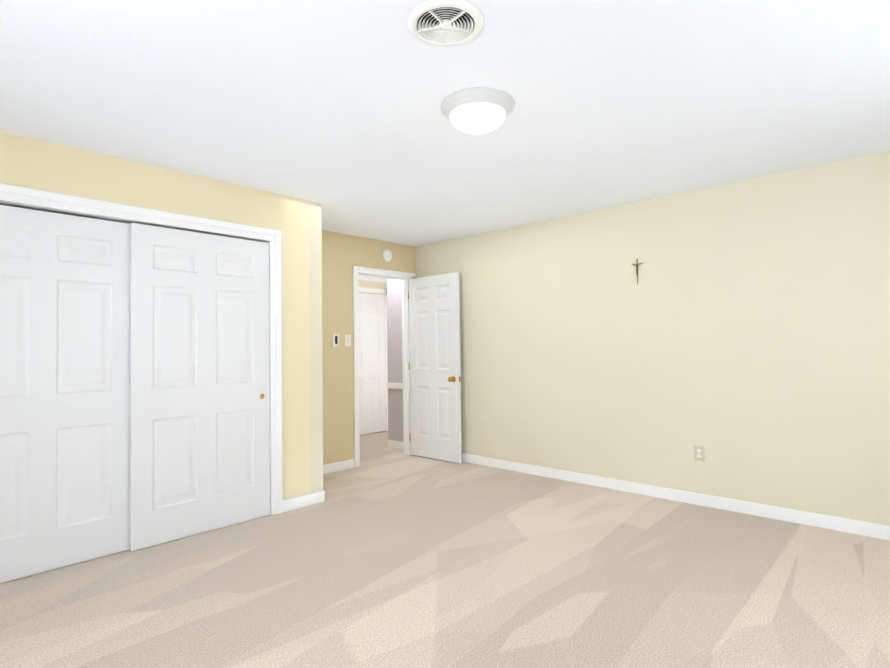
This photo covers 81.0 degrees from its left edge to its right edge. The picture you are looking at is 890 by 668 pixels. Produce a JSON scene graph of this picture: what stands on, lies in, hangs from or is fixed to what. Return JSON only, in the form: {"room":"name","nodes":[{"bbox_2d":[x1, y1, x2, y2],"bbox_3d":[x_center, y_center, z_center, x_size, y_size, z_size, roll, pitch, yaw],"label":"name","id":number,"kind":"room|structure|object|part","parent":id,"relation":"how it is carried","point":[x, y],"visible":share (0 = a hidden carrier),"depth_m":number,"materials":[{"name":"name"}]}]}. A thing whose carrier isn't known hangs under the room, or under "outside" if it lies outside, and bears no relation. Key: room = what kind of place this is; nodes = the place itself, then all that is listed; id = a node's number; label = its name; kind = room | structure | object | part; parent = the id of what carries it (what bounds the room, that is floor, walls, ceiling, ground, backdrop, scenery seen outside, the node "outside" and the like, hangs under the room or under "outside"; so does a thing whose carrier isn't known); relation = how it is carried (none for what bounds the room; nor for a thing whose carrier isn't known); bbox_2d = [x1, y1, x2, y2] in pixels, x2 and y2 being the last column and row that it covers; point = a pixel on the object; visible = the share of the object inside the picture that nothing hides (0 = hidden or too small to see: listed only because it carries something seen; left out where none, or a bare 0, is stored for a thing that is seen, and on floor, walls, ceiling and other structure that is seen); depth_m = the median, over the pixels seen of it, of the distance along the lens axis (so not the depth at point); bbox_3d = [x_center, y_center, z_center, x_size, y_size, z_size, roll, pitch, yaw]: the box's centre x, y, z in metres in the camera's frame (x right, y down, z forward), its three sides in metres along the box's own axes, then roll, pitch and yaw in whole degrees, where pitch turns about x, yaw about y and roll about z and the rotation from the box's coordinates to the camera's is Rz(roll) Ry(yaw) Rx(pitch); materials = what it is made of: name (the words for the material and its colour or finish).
{"room":"empty bedroom","nodes":[
{"label":"empty bedroom","id":0,"kind":"room"},
{"bbox_2d":[0,204,129,223],"bbox_3d":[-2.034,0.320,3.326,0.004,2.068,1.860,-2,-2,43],"label":"door track","id":1,"kind":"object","parent":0,"point":[66,214],"depth_m":3.12,"materials":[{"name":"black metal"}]},
{"bbox_2d":[0,131,310,499],"bbox_3d":[-2.320,0.127,2.939,0.120,2.440,3.500,-2,-2,43],"label":"wall","id":2,"kind":"structure","parent":0,"point":[27,162],"depth_m":3.72,"materials":[{"name":"beige paint"}]},
{"bbox_2d":[0,205,129,582],"bbox_3d":[-2.294,0.320,2.968,0.040,2.046,0.930,-2,-2,43],"label":"closet door","id":3,"kind":"structure","parent":2,"relation":"in","point":[64,373],"depth_m":3.03,"materials":[{"name":"paint"}]},
{"bbox_2d":[0,183,282,515],"bbox_3d":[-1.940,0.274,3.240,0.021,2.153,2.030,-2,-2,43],"label":"trim","id":4,"kind":"structure","parent":2,"relation":"attached to","point":[23,195],"depth_m":3.79,"materials":[{"name":"paint"}]},
{"bbox_2d":[129,223,269,550],"bbox_3d":[-1.650,0.328,3.598,0.040,2.046,0.930,-2,-2,43],"label":"closet door","id":5,"kind":"structure","parent":2,"relation":"in","point":[199,438],"depth_m":3.54,"materials":[{"name":"paint"}]},
{"bbox_2d":[283,491,322,512],"bbox_3d":[-1.120,1.316,4.090,0.013,0.090,0.358,-2,-2,43],"label":"baseboard","id":6,"kind":"structure","parent":2,"relation":"attached to","point":[314,498],"depth_m":4.08,"materials":[{"name":"paint"}]},
{"bbox_2d":[309,201,322,493],"bbox_3d":[-1.337,0.154,4.496,0.795,2.440,0.120,-2,-2,43],"label":"wall","id":7,"kind":"structure","parent":0,"point":[316,368],"depth_m":4.23,"materials":[{"name":"beige paint"}]},
{"bbox_2d":[322,230,415,464],"bbox_3d":[-0.996,0.176,5.518,0.095,2.440,2.083,-2,-2,43],"label":"wall","id":8,"kind":"structure","parent":0,"point":[343,254],"depth_m":5.37,"materials":[{"name":"beige paint"}]},
{"bbox_2d":[332,334,338,346],"bbox_3d":[-1.115,0.066,5.306,0.026,0.128,0.077,-2,-2,43],"label":"thermostat","id":9,"kind":"object","parent":8,"relation":"attached to","point":[335,340],"visible":1,"depth_m":5.29,"materials":[{"name":"white plastic"}]},
{"bbox_2d":[323,459,354,473],"bbox_3d":[-1.258,1.344,5.111,0.013,0.090,0.912,-2,-2,43],"label":"baseboard","id":10,"kind":"structure","parent":8,"relation":"attached to","point":[347,464],"depth_m":5.29,"materials":[{"name":"paint"}]},
{"bbox_2d":[345,335,350,345],"bbox_3d":[-1.007,0.066,5.424,0.023,0.120,0.077,-2,-2,43],"label":"switch plate","id":11,"kind":"object","parent":8,"relation":"attached to","point":[347,340],"visible":1,"depth_m":5.42,"materials":[{"name":"white plastic"}]},
{"bbox_2d":[353,266,415,466],"bbox_3d":[-0.689,0.342,5.841,0.131,2.116,0.909,-2,-2,43],"label":"door frame","id":12,"kind":"structure","parent":8,"relation":"attached to","point":[374,271],"depth_m":5.91,"materials":[{"name":"paint"}]},
{"bbox_2d":[408,272,461,462],"bbox_3d":[-0.126,0.365,5.802,0.756,2.030,0.179,-2,-2,43],"label":"bedroom door","id":13,"kind":"structure","parent":12,"relation":"attached to","point":[434,368],"depth_m":5.76,"materials":[{"name":"paint"}]},
{"bbox_2d":[381,249,391,261],"bbox_3d":[-0.645,-0.881,5.839,0.041,0.140,0.140,-2,-2,43],"label":"smoke detector","id":14,"kind":"object","parent":8,"relation":"attached to","point":[386,254],"visible":1,"depth_m":5.82,"materials":[{"name":"white plastic"}]},
{"bbox_2d":[358,280,386,294],"bbox_3d":[-1.444,0.228,7.341,0.120,2.440,3.150,-2,-2,43],"label":"wall","id":15,"kind":"structure","parent":0,"point":[367,284],"depth_m":7.69,"materials":[{"name":"beige paint"}]},
{"bbox_2d":[358,292,385,434],"bbox_3d":[-1.133,0.421,7.494,0.111,2.030,0.760,-2,-2,43],"label":"hall door","id":16,"kind":"structure","parent":15,"relation":"in","point":[372,391],"depth_m":7.60,"materials":[{"name":"paint"}]},
{"bbox_2d":[358,275,386,282],"bbox_3d":[-1.436,-0.814,7.266,0.050,0.080,3.030,-2,-2,43],"label":"crown molding","id":17,"kind":"structure","parent":15,"relation":"attached to","point":[371,279],"depth_m":7.63,"materials":[{"name":"paint"}]},
{"bbox_2d":[358,287,387,430],"bbox_3d":[-1.160,0.387,7.520,0.045,2.125,0.910,-2,-2,43],"label":"door frame","id":18,"kind":"structure","parent":15,"relation":"attached to","point":[372,290],"depth_m":7.78,"materials":[{"name":"paint"}]},
{"bbox_2d":[387,278,402,441],"bbox_3d":[-0.510,0.194,6.473,0.491,2.440,0.120,-2,-2,43],"label":"wall","id":19,"kind":"structure","parent":0,"point":[394,356],"depth_m":6.50,"materials":[{"name":"paint"}]},
{"bbox_2d":[387,383,402,388],"bbox_3d":[-0.551,0.643,6.411,0.491,0.070,0.018,-2,-2,43],"label":"trim","id":20,"kind":"structure","parent":19,"relation":"attached to","point":[395,385],"depth_m":6.46,"materials":[{"name":"paint"}]},
{"bbox_2d":[388,440,402,448],"bbox_3d":[-0.539,1.368,6.395,0.491,0.090,0.012,-2,-2,43],"label":"baseboard","id":21,"kind":"structure","parent":19,"relation":"attached to","point":[395,444],"depth_m":6.46,"materials":[{"name":"paint"}]},
{"bbox_2d":[0,431,889,667],"bbox_3d":[-0.217,1.381,3.380,7.320,0.100,7.270,-2,-2,43],"label":"floor","id":22,"kind":"structure","parent":0,"point":[383,555],"depth_m":2.68,"materials":[{"name":"carpet"}]},
{"bbox_2d":[0,0,889,246],"bbox_3d":[-0.251,-1.157,3.445,7.320,0.100,7.270,-2,-2,43],"label":"ceiling","id":23,"kind":"structure","parent":0,"point":[332,108],"depth_m":2.49,"materials":[{"name":"white paint"}]},
{"bbox_2d":[408,0,483,46],"bbox_3d":[0.003,-1.141,1.928,0.281,0.015,0.281,-2,-2,43],"label":"ceiling vent","id":24,"kind":"object","parent":23,"relation":"in","point":[444,23],"visible":1,"depth_m":1.91,"materials":[{"name":"white plastic"}]},
{"bbox_2d":[440,87,514,133],"bbox_3d":[0.162,-1.072,2.586,0.370,0.126,0.370,-2,-2,43],"label":"ceiling light","id":25,"kind":"object","parent":23,"relation":"attached to","point":[480,110],"visible":1,"depth_m":2.49,"materials":[{"name":"white glass"}]},
{"bbox_3d":[0.163,-1.048,2.585,0.278,0.078,0.278,-2,-2,43],"label":"ceiling light glass","id":26,"kind":"part","parent":25,"relation":"part of","materials":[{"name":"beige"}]},
{"bbox_2d":[415,151,889,525],"bbox_3d":[1.716,0.110,4.342,5.484,2.440,0.120,-2,-2,43],"label":"wall","id":27,"kind":"structure","parent":0,"point":[740,331],"depth_m":4.02,"materials":[{"name":"beige paint"}]},
{"bbox_2d":[631,259,641,283],"bbox_3d":[1.608,-0.526,4.358,0.100,0.211,0.017,-2,-2,43],"label":"crucifix","id":28,"kind":"object","parent":27,"relation":"attached to","point":[636,265],"visible":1,"depth_m":4.36,"materials":[{"name":"brown wood"}]},
{"bbox_2d":[462,453,889,539],"bbox_3d":[1.669,1.284,4.266,5.454,0.090,0.033,-2,-2,43],"label":"baseboard","id":29,"kind":"structure","parent":27,"relation":"attached to","point":[869,529],"depth_m":3.98,"materials":[{"name":"paint"}]},
{"bbox_2d":[694,445,704,461],"bbox_3d":[1.960,0.921,4.018,0.076,0.116,0.008,-2,-2,43],"label":"duplex electrical outlet","id":30,"kind":"object","parent":27,"relation":"attached to","point":[699,453],"visible":1,"depth_m":4.01,"materials":[{"name":"beige plastic"}]}
]}

